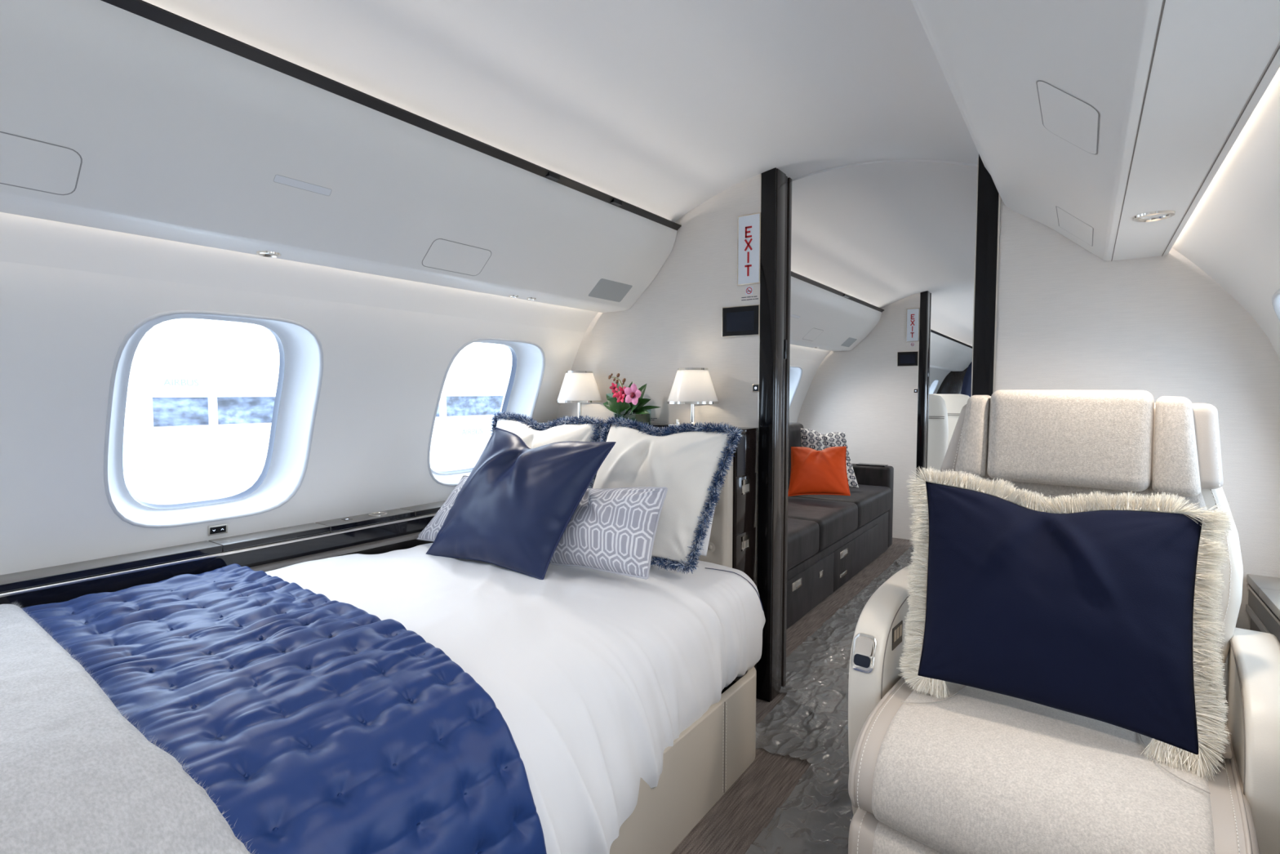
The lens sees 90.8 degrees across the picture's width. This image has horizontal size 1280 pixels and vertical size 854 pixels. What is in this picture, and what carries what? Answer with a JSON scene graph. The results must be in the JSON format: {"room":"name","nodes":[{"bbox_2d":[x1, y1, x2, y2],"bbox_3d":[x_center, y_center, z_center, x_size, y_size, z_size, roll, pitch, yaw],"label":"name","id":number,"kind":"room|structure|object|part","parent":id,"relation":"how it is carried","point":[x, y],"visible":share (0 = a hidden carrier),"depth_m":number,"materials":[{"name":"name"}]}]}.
{"room":"aircraft cabin","nodes":[
{"label":"aircraft cabin","id":0,"kind":"room"},
{"bbox_2d":[0,212,951,574],"bbox_3d":[1.147,0.076,4.737,0.445,1.585,12.250,2,4,35],"label":"wall","id":1,"kind":"structure","parent":0,"point":[70,294],"depth_m":1.58,"materials":[{"name":"white"}]},
{"bbox_2d":[103,310,323,528],"bbox_3d":[-1.185,-0.052,1.748,0.388,0.648,0.503,2,4,35],"label":"window","id":2,"kind":"structure","parent":1,"relation":"in","point":[300,373],"depth_m":1.84,"materials":[{"name":"white"}]},
{"bbox_2d":[207,523,227,535],"bbox_3d":[-1.191,0.289,1.780,0.008,0.028,0.049,2,4,35],"label":"switch","id":3,"kind":"object","parent":1,"relation":"attached to","point":[217,529],"visible":1,"depth_m":1.78,"materials":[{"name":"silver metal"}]},
{"bbox_2d":[0,500,445,608],"bbox_3d":[-1.489,0.542,1.268,0.140,0.402,3.510,2,4,35],"label":"ledge","id":4,"kind":"object","parent":1,"relation":"attached to","point":[399,529],"depth_m":1.74,"materials":[{"name":"grey"}]},
{"bbox_3d":[-1.841,0.378,0.786,0.095,0.019,2.327,2,4,35],"label":"ledge lid","id":5,"kind":"part","parent":4,"relation":"part of","materials":[{"name":"grey"}]},
{"bbox_3d":[-1.084,0.321,1.860,0.095,0.019,0.296,2,4,35],"label":"ledge lid","id":6,"kind":"part","parent":4,"relation":"part of","materials":[{"name":"grey"}]},
{"bbox_2d":[249,531,421,571],"bbox_3d":[-1.448,0.427,1.233,0.040,0.012,3.510,2,4,35],"label":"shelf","id":7,"kind":"object","parent":4,"relation":"attached to","point":[380,541],"depth_m":1.96,"materials":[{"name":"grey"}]},
{"bbox_3d":[-0.954,0.301,2.054,0.030,0.002,0.034,2,4,35],"label":"ledge button","id":8,"kind":"part","parent":4,"relation":"part of","materials":[{"name":"metal"}]},
{"bbox_3d":[-0.910,0.308,2.106,0.095,0.019,0.299,2,4,35],"label":"ledge lid","id":9,"kind":"part","parent":4,"relation":"part of","materials":[{"name":"grey"}]},
{"bbox_2d":[368,511,387,515],"bbox_3d":[-0.888,0.295,2.138,0.060,0.004,0.060,2,4,35],"label":"ring","id":10,"kind":"object","parent":4,"relation":"on","point":[377,513],"visible":1,"depth_m":2.14,"materials":[{"name":"silver metal"}]},
{"bbox_3d":[-0.657,0.289,2.465,0.095,0.019,0.572,2,4,35],"label":"ledge lid","id":11,"kind":"part","parent":4,"relation":"part of","materials":[{"name":"grey"}]},
{"bbox_2d":[427,337,545,485],"bbox_3d":[-0.650,-0.092,2.508,0.388,0.648,0.503,2,4,35],"label":"window","id":12,"kind":"structure","parent":1,"relation":"in","point":[525,380],"depth_m":2.62,"materials":[{"name":"white"}]},
{"bbox_3d":[-0.706,-0.094,2.546,0.252,0.648,0.475,2,4,35],"label":"frame","id":13,"kind":"part","parent":12,"relation":"part of","materials":[{"name":"white"}]},
{"bbox_2d":[789,365,802,407],"bbox_3d":[1.003,-0.217,4.853,0.388,0.648,0.503,2,4,35],"label":"window","id":14,"kind":"structure","parent":1,"relation":"in","point":[795,372],"depth_m":4.97,"materials":[{"name":"white"}]},
{"bbox_2d":[928,379,938,394],"bbox_3d":[4.215,-0.459,9.410,0.388,0.648,0.503,2,4,35],"label":"window","id":15,"kind":"structure","parent":1,"relation":"in","point":[931,388],"depth_m":9.53,"materials":[{"name":"white"}]},
{"bbox_2d":[142,0,978,346],"bbox_3d":[1.983,-0.899,4.096,1.360,0.214,12.250,2,4,35],"label":"ceiling","id":16,"kind":"structure","parent":0,"point":[660,108],"depth_m":1.59,"materials":[{"name":"white"}]},
{"bbox_2d":[0,0,681,312],"bbox_3d":[-1.059,-0.543,1.013,0.384,0.306,3.682,2,4,35],"label":"bin","id":17,"kind":"object","parent":16,"relation":"attached to","point":[141,117],"visible":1,"depth_m":1.30,"materials":[{"name":"white"}]},
{"bbox_3d":[-1.113,-0.436,0.945,0.070,0.064,0.416,2,4,35],"label":"access panel","id":18,"kind":"part","parent":17,"relation":"part of","materials":[{"name":"white"}]},
{"bbox_2d":[256,250,280,257],"bbox_3d":[-0.891,-0.416,1.515,0.052,0.008,0.052,2,4,35],"label":"light","id":19,"kind":"object","parent":17,"relation":"attached to","point":[263,253],"visible":1,"depth_m":1.51,"materials":[{"name":"silver metal"}]},
{"bbox_3d":[-0.518,-0.480,1.793,0.071,0.065,0.200,2,4,35],"label":"access panel","id":20,"kind":"part","parent":17,"relation":"part of","materials":[{"name":"white"}]},
{"bbox_2d":[508,294,518,297],"bbox_3d":[-0.435,-0.451,2.175,0.033,0.008,0.033,2,4,35],"label":"light","id":21,"kind":"object","parent":17,"relation":"attached to","point":[511,295],"visible":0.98,"depth_m":2.16,"materials":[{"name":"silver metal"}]},
{"bbox_2d":[526,297,536,300],"bbox_3d":[-0.384,-0.454,2.228,0.033,0.008,0.033,2,4,35],"label":"light","id":22,"kind":"object","parent":17,"relation":"attached to","point":[528,298],"visible":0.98,"depth_m":2.22,"materials":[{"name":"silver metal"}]},
{"bbox_2d":[587,277,632,302],"bbox_3d":[-0.109,-0.511,2.369,0.069,0.063,0.204,2,4,35],"label":"speaker grille","id":23,"kind":"object","parent":17,"relation":"attached to","point":[603,290],"depth_m":2.36,"materials":[{"name":"grey"}]},
{"bbox_2d":[790,271,884,351],"bbox_3d":[0.900,-0.691,3.792,0.384,0.306,2.828,2,4,35],"label":"bin","id":24,"kind":"object","parent":16,"relation":"attached to","point":[822,316],"visible":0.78,"depth_m":4.10,"materials":[{"name":"white"}]},
{"bbox_3d":[1.134,-0.605,4.134,0.072,0.066,0.206,2,4,35],"label":"access panel","id":25,"kind":"part","parent":24,"relation":"part of","materials":[{"name":"white"}]},
{"bbox_2d":[840,337,857,347],"bbox_3d":[1.578,-0.638,4.763,0.069,0.063,0.210,2,4,35],"label":"speaker grille","id":26,"kind":"object","parent":24,"relation":"attached to","point":[849,341],"depth_m":4.76,"materials":[{"name":"white"}]},
{"bbox_2d":[791,159,977,181],"bbox_3d":[0.661,-0.800,2.220,1.360,0.216,0.001,2,4,35],"label":"trim","id":27,"kind":"structure","parent":16,"relation":"attached to","point":[900,160],"depth_m":2.10,"materials":[{"name":"white"}]},
{"bbox_2d":[929,328,972,371],"bbox_3d":[3.366,-0.877,7.292,0.384,0.306,5.440,2,4,35],"label":"bin","id":28,"kind":"object","parent":16,"relation":"attached to","point":[946,353],"visible":0.33,"depth_m":7.77,"materials":[{"name":"white"}]},
{"bbox_2d":[911,0,1279,261],"bbox_3d":[0.096,-0.534,0.199,0.428,0.352,3.682,2,4,35],"label":"bin","id":29,"kind":"object","parent":16,"relation":"attached to","point":[1085,118],"visible":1,"depth_m":0.85,"materials":[{"name":"white"}]},
{"bbox_3d":[0.632,-0.453,0.930,0.072,0.061,0.201,2,4,35],"label":"access panel","id":30,"kind":"part","parent":29,"relation":"part of","materials":[{"name":"white"}]},
{"bbox_2d":[1055,205,1093,246],"bbox_3d":[1.053,-0.484,1.528,0.073,0.062,0.220,2,4,35],"label":"panel","id":31,"kind":"object","parent":29,"relation":"attached to","point":[1079,228],"depth_m":1.52,"materials":[{"name":"grey"}]},
{"bbox_2d":[1132,210,1175,222],"bbox_3d":[1.002,-0.412,1.231,0.066,0.008,0.066,2,4,35],"label":"light","id":32,"kind":"object","parent":29,"relation":"attached to","point":[1170,213],"visible":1,"depth_m":1.23,"materials":[{"name":"silver metal"}]},
{"bbox_2d":[670,537,914,853],"bbox_3d":[1.991,0.889,4.185,2.500,0.001,12.250,2,4,35],"label":"floor","id":33,"kind":"structure","parent":0,"point":[736,820],"depth_m":1.79,"materials":[{"name":"wood"}]},
{"bbox_2d":[536,421,758,667],"bbox_3d":[-0.020,0.485,2.487,0.968,0.988,0.171,2,4,35],"label":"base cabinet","id":34,"kind":"object","parent":33,"relation":"on","point":[745,455],"visible":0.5,"depth_m":2.19,"materials":[{"name":"black"}]},
{"bbox_2d":[555,370,602,423],"bbox_3d":[-0.249,-0.123,2.600,0.191,0.213,0.191,2,4,35],"label":"table lamp","id":35,"kind":"object","parent":34,"relation":"on","point":[577,386],"visible":0.86,"depth_m":2.54,"materials":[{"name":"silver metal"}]},
{"bbox_3d":[-0.249,-0.096,2.601,0.028,0.140,0.028,2,4,35],"label":"stem","id":36,"kind":"part","parent":35,"relation":"part of","materials":[{"name":"silver metal"}]},
{"bbox_3d":[-0.249,-0.165,2.598,0.188,0.126,0.188,2,4,35],"label":"lamp shade","id":37,"kind":"part","parent":35,"relation":"part of","materials":[{"name":"white"}]},
{"bbox_2d":[603,422,671,426],"bbox_3d":[-0.006,-0.011,2.447,0.337,0.006,0.130,2,4,35],"label":"tray","id":38,"kind":"object","parent":34,"relation":"on","point":[659,424],"visible":0.23,"depth_m":2.38,"materials":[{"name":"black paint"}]},
{"bbox_2d":[614,413,649,423],"bbox_3d":[-0.030,-0.040,2.456,0.104,0.061,0.104,2,4,35],"label":"glass vase","id":39,"kind":"object","parent":38,"relation":"on","point":[644,418],"visible":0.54,"depth_m":2.42,"materials":[{"name":"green glass"}]},
{"bbox_2d":[603,373,660,415],"bbox_3d":[-0.036,-0.124,2.427,0.244,0.166,0.098,3,4,42],"label":"orchid arrangement","id":40,"kind":"object","parent":39,"relation":"in","point":[623,400],"visible":0.99,"depth_m":2.41,"materials":[{"name":"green plant"}]},
{"bbox_2d":[666,367,719,427],"bbox_3d":[0.192,-0.106,2.290,0.191,0.213,0.191,2,4,35],"label":"table lamp","id":41,"kind":"object","parent":34,"relation":"on","point":[692,386],"visible":0.94,"depth_m":2.23,"materials":[{"name":"fabric"}]},
{"bbox_3d":[0.192,-0.080,2.292,0.028,0.140,0.028,2,4,35],"label":"stem","id":42,"kind":"part","parent":41,"relation":"part of","materials":[{"name":"silver metal"}]},
{"bbox_3d":[0.192,-0.149,2.288,0.188,0.126,0.188,2,4,35],"label":"lamp shade","id":43,"kind":"part","parent":41,"relation":"part of","materials":[{"name":"white"}]},
{"bbox_2d":[697,453,733,568],"bbox_3d":[-0.087,0.398,2.384,0.942,0.772,0.058,2,4,35],"label":"headboard","id":44,"kind":"object","parent":34,"relation":"attached to","point":[719,551],"visible":0.02,"depth_m":2.11,"materials":[{"name":"beige leather"}]},
{"bbox_3d":[0.367,0.401,2.192,0.002,0.050,0.060,2,4,35],"label":"handle","id":45,"kind":"part","parent":34,"relation":"part of","materials":[{"name":"silver metal"}]},
{"bbox_3d":[0.372,0.463,2.208,0.004,0.197,0.162,2,4,35],"label":"drawer","id":46,"kind":"part","parent":34,"relation":"part of","materials":[{"name":"wood"}]},
{"bbox_3d":[0.367,0.205,2.182,0.002,0.050,0.060,2,4,35],"label":"handle","id":47,"kind":"part","parent":34,"relation":"part of","materials":[{"name":"silver metal"}]},
{"bbox_3d":[0.372,0.265,2.198,0.004,0.193,0.162,2,4,35],"label":"drawer","id":48,"kind":"part","parent":34,"relation":"part of","materials":[{"name":"wood"}]},
{"bbox_3d":[0.372,0.095,2.188,0.004,0.143,0.162,2,4,35],"label":"panel","id":49,"kind":"part","parent":34,"relation":"part of","materials":[{"name":"wood"}]},
{"bbox_2d":[609,666,756,853],"bbox_3d":[-0.941,0.925,1.019,1.086,0.265,3.100,2,4,35],"label":"bed base","id":50,"kind":"object","parent":33,"relation":"on","point":[707,757],"visible":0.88,"depth_m":1.61,"materials":[{"name":"beige leather"}]},
{"bbox_2d":[264,542,765,853],"bbox_3d":[-0.499,0.616,1.603,1.161,0.451,1.696,2,4,35],"label":"sheet","id":51,"kind":"object","parent":50,"relation":"on","point":[592,674],"visible":0.46,"depth_m":1.47,"materials":[{"name":"white fabric"}]},
{"bbox_2d":[0,601,254,853],"bbox_3d":[-1.335,0.648,0.431,1.242,0.491,1.612,2,4,35],"label":"blanket","id":52,"kind":"object","parent":51,"relation":"on","point":[77,776],"visible":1,"depth_m":0.80,"materials":[{"name":"fabric"}]},
{"bbox_2d":[22,563,546,853],"bbox_3d":[-0.807,0.614,1.174,1.193,0.460,0.617,2,4,35],"label":"quilt","id":53,"kind":"object","parent":51,"relation":"on","point":[322,725],"visible":0.87,"depth_m":1.04,"materials":[{"name":"blue fabric"}]},
{"bbox_2d":[416,475,468,541],"bbox_3d":[-0.513,0.285,2.087,0.535,0.220,0.151,2,3,27],"label":"cushion","id":54,"kind":"object","parent":51,"relation":"on","point":[429,533],"visible":0.09,"depth_m":2.13,"materials":[{"name":"fabric"}]},
{"bbox_2d":[425,426,616,579],"bbox_3d":[-0.379,0.212,1.892,0.611,0.403,0.218,2,4,35],"label":"cushion","id":55,"kind":"object","parent":51,"relation":"on","point":[515,506],"visible":1,"depth_m":1.80,"materials":[{"name":"blue fabric"}]},
{"bbox_2d":[488,410,605,448],"bbox_3d":[-0.375,0.182,2.258,0.531,0.475,0.167,2,4,35],"label":"cushion","id":56,"kind":"object","parent":51,"relation":"on","point":[535,435],"visible":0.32,"depth_m":2.22,"materials":[{"name":"white fabric"}]},
{"bbox_2d":[549,486,667,579],"bbox_3d":[-0.145,0.284,1.857,0.492,0.248,0.162,2,4,35],"label":"cushion","id":57,"kind":"object","parent":51,"relation":"on","point":[610,530],"visible":0.69,"depth_m":1.75,"materials":[{"name":"fabric"}]},
{"bbox_2d":[587,415,742,573],"bbox_3d":[0.026,0.202,1.956,0.586,0.468,0.167,2,4,35],"label":"cushion","id":58,"kind":"object","parent":51,"relation":"on","point":[691,462],"visible":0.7,"depth_m":1.85,"materials":[{"name":"white fabric"}]},
{"bbox_2d":[698,487,718,555],"bbox_3d":[0.063,0.206,2.112,0.487,0.388,0.135,2,4,35],"label":"sleeping pillow","id":59,"kind":"object","parent":51,"relation":"on","point":[705,544],"visible":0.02,"depth_m":1.98,"materials":[{"name":"white fabric"}]},
{"bbox_2d":[745,544,915,853],"bbox_3d":[0.705,1.012,1.639,1.330,0.020,6.600,2,4,35],"label":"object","id":60,"kind":"object","parent":33,"relation":"on","point":[810,722],"visible":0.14,"depth_m":2.04,"materials":[{"name":"grey plastic"}]},
{"bbox_2d":[848,389,1279,853],"bbox_3d":[0.828,0.483,1.280,0.743,1.119,0.726,2,4,35],"label":"armchair","id":61,"kind":"object","parent":60,"relation":"on","point":[972,770],"visible":0.66,"depth_m":1.17,"materials":[{"name":"beige leather"}]},
{"bbox_3d":[0.624,0.664,1.562,0.072,0.557,0.414,2,4,39],"label":"armrest","id":62,"kind":"part","parent":61,"relation":"part of","materials":[{"name":"beige leather"}]},
{"bbox_3d":[0.594,0.480,1.457,0.003,0.050,0.070,2,4,39],"label":"port panel","id":63,"kind":"part","parent":61,"relation":"part of","materials":[{"name":"black"}]},
{"bbox_2d":[848,675,1259,853],"bbox_3d":[0.791,0.660,1.240,0.576,0.171,0.562,2,4,39],"label":"seat cushion","id":64,"kind":"object","parent":61,"relation":"on","point":[940,777],"depth_m":1.07,"materials":[{"name":"fabric"}]},
{"bbox_2d":[897,466,1234,780],"bbox_3d":[0.814,0.344,1.276,0.571,0.488,0.271,2,4,38],"label":"cushion","id":65,"kind":"object","parent":61,"relation":"on","point":[1094,607],"visible":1,"depth_m":1.19,"materials":[{"name":"blue fabric"}]},
{"bbox_2d":[1208,720,1232,759],"bbox_3d":[1.060,0.602,1.173,0.038,0.094,0.181,2,4,35],"label":"belt buckle","id":66,"kind":"object","parent":61,"relation":"on","point":[1228,753],"visible":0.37,"depth_m":1.09,"materials":[{"name":"beige metal"}]},
{"bbox_3d":[0.986,0.325,1.462,0.594,0.584,0.157,2,4,39],"label":"backrest","id":67,"kind":"part","parent":61,"relation":"part of","materials":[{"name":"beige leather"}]},
{"bbox_3d":[1.128,0.700,1.153,0.073,0.557,0.414,2,4,39],"label":"armrest","id":68,"kind":"part","parent":61,"relation":"part of","materials":[{"name":"beige leather"}]},
{"bbox_2d":[786,422,893,629],"bbox_3d":[0.795,0.452,3.771,0.852,0.893,2.435,2,4,35],"label":"sofa","id":69,"kind":"object","parent":33,"relation":"on","point":[832,538],"visible":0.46,"depth_m":3.58,"materials":[{"name":"grey fabric"}]},
{"bbox_2d":[788,422,804,487],"bbox_3d":[0.786,0.216,4.175,0.300,0.465,0.895,2,4,35],"label":"cushion","id":70,"kind":"object","parent":69,"relation":"on","point":[794,430],"depth_m":4.27,"materials":[{"name":"grey fabric"}]},
{"bbox_3d":[0.747,0.750,3.003,0.004,0.040,0.120,2,4,35],"label":"drawer pull","id":71,"kind":"part","parent":69,"relation":"part of","materials":[{"name":"silver metal"}]},
{"bbox_2d":[786,518,819,570],"bbox_3d":[0.451,0.567,3.140,0.682,0.170,0.678,2,4,35],"label":"seat cushion","id":72,"kind":"object","parent":69,"relation":"on","point":[803,535],"depth_m":3.05,"materials":[{"name":"grey fabric"}]},
{"bbox_3d":[0.760,0.818,3.035,0.008,0.225,1.040,2,4,35],"label":"panel","id":73,"kind":"part","parent":69,"relation":"part of","materials":[{"name":"wood"}]},
{"bbox_2d":[787,446,850,496],"bbox_3d":[1.109,0.273,3.905,0.406,0.309,0.233,2,3,27],"label":"velvet cushion","id":74,"kind":"object","parent":69,"relation":"on","point":[813,472],"visible":1,"depth_m":3.84,"materials":[{"name":"orange fabric"}]},
{"bbox_2d":[787,496,857,551],"bbox_3d":[0.840,0.538,3.692,0.682,0.170,0.662,2,4,35],"label":"seat cushion","id":75,"kind":"object","parent":69,"relation":"on","point":[837,520],"depth_m":3.52,"materials":[{"name":"grey fabric"}]},
{"bbox_2d":[800,427,858,487],"bbox_3d":[1.280,0.209,4.288,0.384,0.392,0.148,0,3,8],"label":"patterned cushion","id":76,"kind":"object","parent":69,"relation":"on","point":[811,438],"visible":0.34,"depth_m":4.28,"materials":[{"name":"fabric"}]},
{"bbox_2d":[793,484,891,528],"bbox_3d":[1.258,0.506,4.286,0.682,0.170,0.780,2,4,35],"label":"seat cushion","id":77,"kind":"object","parent":69,"relation":"on","point":[873,501],"depth_m":4.03,"materials":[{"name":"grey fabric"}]},
{"bbox_3d":[1.158,0.838,3.594,0.004,0.022,0.130,2,4,35],"label":"drawer pull","id":78,"kind":"part","parent":69,"relation":"part of","materials":[{"name":"silver metal"}]},
{"bbox_3d":[1.161,0.719,3.591,0.004,0.040,0.140,2,4,35],"label":"drawer pull","id":79,"kind":"part","parent":69,"relation":"part of","materials":[{"name":"silver metal"}]},
{"bbox_3d":[1.319,0.775,3.829,0.008,0.225,0.895,2,4,35],"label":"panel","id":80,"kind":"part","parent":69,"relation":"part of","materials":[{"name":"wood"}]},
{"bbox_2d":[856,462,888,466],"bbox_3d":[1.674,0.272,4.553,0.200,0.007,0.100,2,4,35],"label":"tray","id":81,"kind":"object","parent":69,"relation":"on","point":[859,464],"visible":1,"depth_m":4.53,"materials":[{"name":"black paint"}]},
{"bbox_3d":[1.460,0.559,4.716,0.800,0.580,0.135,2,4,35],"label":"armrest","id":82,"kind":"part","parent":69,"relation":"part of","materials":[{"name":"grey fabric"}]},
{"bbox_2d":[927,394,948,475],"bbox_3d":[2.485,0.258,5.646,0.660,1.105,0.640,2,4,35],"label":"seat","id":83,"kind":"object","parent":33,"relation":"on","point":[938,428],"visible":0.15,"depth_m":5.27,"materials":[{"name":"beige leather"}]},
{"bbox_2d":[934,394,969,446],"bbox_3d":[3.102,0.220,6.373,0.660,1.105,0.640,2,4,35],"label":"seat","id":84,"kind":"object","parent":33,"relation":"on","point":[954,403],"visible":0.12,"depth_m":6.04,"materials":[{"name":"beige leather"}]},
{"bbox_2d":[960,361,972,396],"bbox_3d":[4.259,-0.119,7.523,0.800,1.660,0.060,2,4,35],"label":"curtain","id":85,"kind":"object","parent":33,"relation":"on","point":[966,384],"visible":0.06,"depth_m":7.70,"materials":[{"name":"blue fabric"}]},
{"bbox_2d":[1245,573,1279,642],"bbox_3d":[0.468,0.774,0.004,0.141,0.674,3.678,2,4,35],"label":"ledge","id":86,"kind":"object","parent":33,"relation":"on","point":[1263,607],"visible":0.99,"depth_m":1.41,"materials":[{"name":"grey wood"}]},
{"bbox_3d":[0.430,0.817,0.033,0.025,0.584,3.678,2,4,35],"label":"panel","id":87,"kind":"part","parent":86,"relation":"part of","materials":[{"name":"grey"}]},
{"bbox_3d":[0.426,0.518,0.020,0.035,0.016,3.678,2,4,35],"label":"rail","id":88,"kind":"part","parent":86,"relation":"part of","materials":[{"name":"grey leather"}]},
{"bbox_3d":[1.489,0.370,1.434,0.141,0.020,0.131,2,4,35],"label":"ledge lid","id":89,"kind":"part","parent":86,"relation":"part of","materials":[{"name":"grey leather"}]},
{"bbox_3d":[1.391,0.376,1.311,0.124,0.020,0.178,2,4,35],"label":"ledge lid","id":90,"kind":"part","parent":86,"relation":"part of","materials":[{"name":"grey leather"}]},
{"bbox_2d":[796,293,919,539],"bbox_3d":[1.680,-0.090,5.038,1.010,1.886,0.050,2,4,35],"label":"wall","id":91,"kind":"structure","parent":0,"point":[861,393],"depth_m":4.88,"materials":[{"name":"paint"}]},
{"bbox_2d":[897,351,918,366],"bbox_3d":[2.013,-0.512,4.746,0.147,0.108,0.007,2,4,35],"label":"screen","id":92,"kind":"object","parent":91,"relation":"attached to","point":[904,358],"visible":1,"depth_m":4.74,"materials":[{"name":"black"}]},
{"bbox_2d":[906,307,919,342],"bbox_3d":[2.038,-0.761,4.715,0.089,0.246,0.008,2,4,35],"label":"exit sign","id":93,"kind":"object","parent":91,"relation":"attached to","point":[913,314],"visible":1,"depth_m":4.71,"materials":[{"name":"beige"}]},
{"bbox_2d":[915,290,931,532],"bbox_3d":[2.140,-0.082,4.774,0.056,1.877,0.148,2,4,35],"label":"post","id":94,"kind":"object","parent":91,"relation":"attached to","point":[925,296],"visible":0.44,"depth_m":4.71,"materials":[{"name":"black paint"}]},
{"bbox_3d":[2.130,-0.081,4.752,0.047,1.877,0.076,2,4,35],"label":"edge panel","id":95,"kind":"part","parent":94,"relation":"part of","materials":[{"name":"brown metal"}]},
{"bbox_3d":[2.161,-0.083,4.800,0.043,1.877,0.022,2,4,35],"label":"edge panel","id":96,"kind":"part","parent":94,"relation":"part of","materials":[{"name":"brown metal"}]},
{"bbox_3d":[2.178,-0.084,4.822,0.046,1.877,0.026,2,4,35],"label":"edge panel","id":97,"kind":"part","parent":94,"relation":"part of","materials":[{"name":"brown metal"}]},
{"bbox_2d":[555,174,1279,716],"bbox_3d":[0.601,0.056,2.162,2.560,1.898,0.050,2,4,35],"label":"wall","id":98,"kind":"structure","parent":0,"point":[1068,317],"depth_m":1.72,"materials":[{"name":"paint"}]},
{"bbox_2d":[649,416,659,422],"bbox_3d":[0.050,-0.028,2.514,0.066,0.024,0.003,2,4,35],"label":"placard","id":99,"kind":"object","parent":98,"relation":"attached to","point":[652,420],"visible":0.56,"depth_m":2.51,"materials":[{"name":"grey"}]},
{"bbox_2d":[722,304,759,337],"bbox_3d":[0.362,-0.381,2.272,0.147,0.108,0.007,2,4,35],"label":"screen","id":100,"kind":"object","parent":98,"relation":"attached to","point":[737,321],"visible":1,"depth_m":2.27,"materials":[{"name":"black"}]},
{"bbox_2d":[737,212,760,285],"bbox_3d":[0.387,-0.630,2.241,0.089,0.246,0.008,2,4,35],"label":"exit sign","id":101,"kind":"object","parent":98,"relation":"attached to","point":[748,254],"visible":1,"depth_m":2.24,"materials":[{"name":"beige"}]},
{"bbox_2d":[745,286,752,294],"bbox_3d":[0.389,-0.486,2.251,0.028,0.028,0.002,2,4,35],"label":"no smoking sign","id":102,"kind":"object","parent":98,"relation":"attached to","point":[748,290],"visible":1,"depth_m":2.25,"materials":[{"name":"white"}]},
{"bbox_2d":[741,293,759,302],"bbox_3d":[0.392,-0.459,2.251,0.070,0.023,0.001,2,4,35],"label":"placard","id":103,"kind":"object","parent":98,"relation":"attached to","point":[752,297],"visible":1,"depth_m":2.25,"materials":[{"name":"grey"}]},
{"bbox_2d":[752,384,759,391],"bbox_3d":[0.413,-0.139,2.250,0.025,0.027,0.005,2,4,35],"label":"wall switch","id":104,"kind":"object","parent":98,"relation":"attached to","point":[755,387],"visible":1,"depth_m":2.25,"materials":[{"name":"beige"}]},
{"bbox_2d":[755,167,791,702],"bbox_3d":[0.487,0.043,2.297,0.060,1.890,0.148,2,4,35],"label":"door frame","id":105,"kind":"structure","parent":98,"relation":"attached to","point":[775,188],"depth_m":2.25,"materials":[{"name":"black paint"}]},
{"bbox_3d":[0.423,0.052,2.256,0.004,1.876,0.005,2,4,35],"label":"edge trim","id":106,"kind":"part","parent":105,"relation":"part of","materials":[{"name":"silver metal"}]},
{"bbox_3d":[0.476,0.044,2.275,0.052,1.890,0.076,2,4,35],"label":"edge panel","id":107,"kind":"part","parent":105,"relation":"part of","materials":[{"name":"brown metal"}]},
{"bbox_3d":[0.507,0.042,2.323,0.048,1.890,0.022,2,4,35],"label":"edge panel","id":108,"kind":"part","parent":105,"relation":"part of","materials":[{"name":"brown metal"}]},
{"bbox_3d":[0.529,-0.282,2.291,0.004,0.070,0.018,2,4,35],"label":"door pull","id":109,"kind":"part","parent":105,"relation":"part of","materials":[{"name":"black"}]},
{"bbox_3d":[0.525,0.041,2.345,0.051,1.890,0.026,2,4,35],"label":"edge panel","id":110,"kind":"part","parent":105,"relation":"part of","materials":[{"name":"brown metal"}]},
{"bbox_2d":[971,154,1000,395],"bbox_3d":[1.041,0.104,1.909,0.061,1.810,0.148,2,4,35],"label":"door frame","id":111,"kind":"structure","parent":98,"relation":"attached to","point":[988,197],"depth_m":1.82,"materials":[{"name":"black paint"}]},
{"bbox_3d":[1.015,0.113,1.924,0.002,1.790,0.138,2,4,35],"label":"edge trim","id":112,"kind":"part","parent":111,"relation":"part of","materials":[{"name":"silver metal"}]},
{"bbox_3d":[1.023,0.143,1.836,0.004,1.740,0.004,2,4,35],"label":"edge trim","id":113,"kind":"part","parent":111,"relation":"part of","materials":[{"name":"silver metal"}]},
{"bbox_2d":[936,367,967,394],"bbox_3d":[5.525,-0.325,9.149,2.560,1.919,0.030,2,4,35],"label":"wall","id":114,"kind":"structure","parent":0,"point":[952,384],"depth_m":9.64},
{"bbox_2d":[1172,67,1279,359],"bbox_3d":[2.832,0.147,3.553,0.406,1.570,12.250,2,4,35],"label":"wall","id":115,"kind":"structure","parent":0,"point":[1232,234],"depth_m":1.15,"materials":[{"name":"white"}]},
{"bbox_2d":[1271,288,1279,321],"bbox_3d":[1.358,-0.019,1.096,0.353,0.682,0.503,2,4,35],"label":"window","id":116,"kind":"structure","parent":115,"relation":"in","point":[1276,297],"depth_m":1.31,"materials":[{"name":"white"}]},
{"label":"outside","id":117,"kind":"structure","parent":0,"visible":0},
{"label":"ground","id":118,"kind":"structure","parent":117,"visible":0},
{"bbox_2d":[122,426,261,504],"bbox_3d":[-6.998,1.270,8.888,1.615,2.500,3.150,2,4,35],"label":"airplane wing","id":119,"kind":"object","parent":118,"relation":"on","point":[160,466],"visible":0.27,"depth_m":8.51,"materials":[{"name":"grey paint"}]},
{"bbox_2d":[124,318,511,473],"bbox_3d":[-6.245,-0.782,21.504,3.019,5.300,40.000,2,4,35],"label":"sky","id":120,"kind":"structure","parent":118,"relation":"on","point":[213,384],"depth_m":14.61,"materials":[{"name":"white"}]}
]}

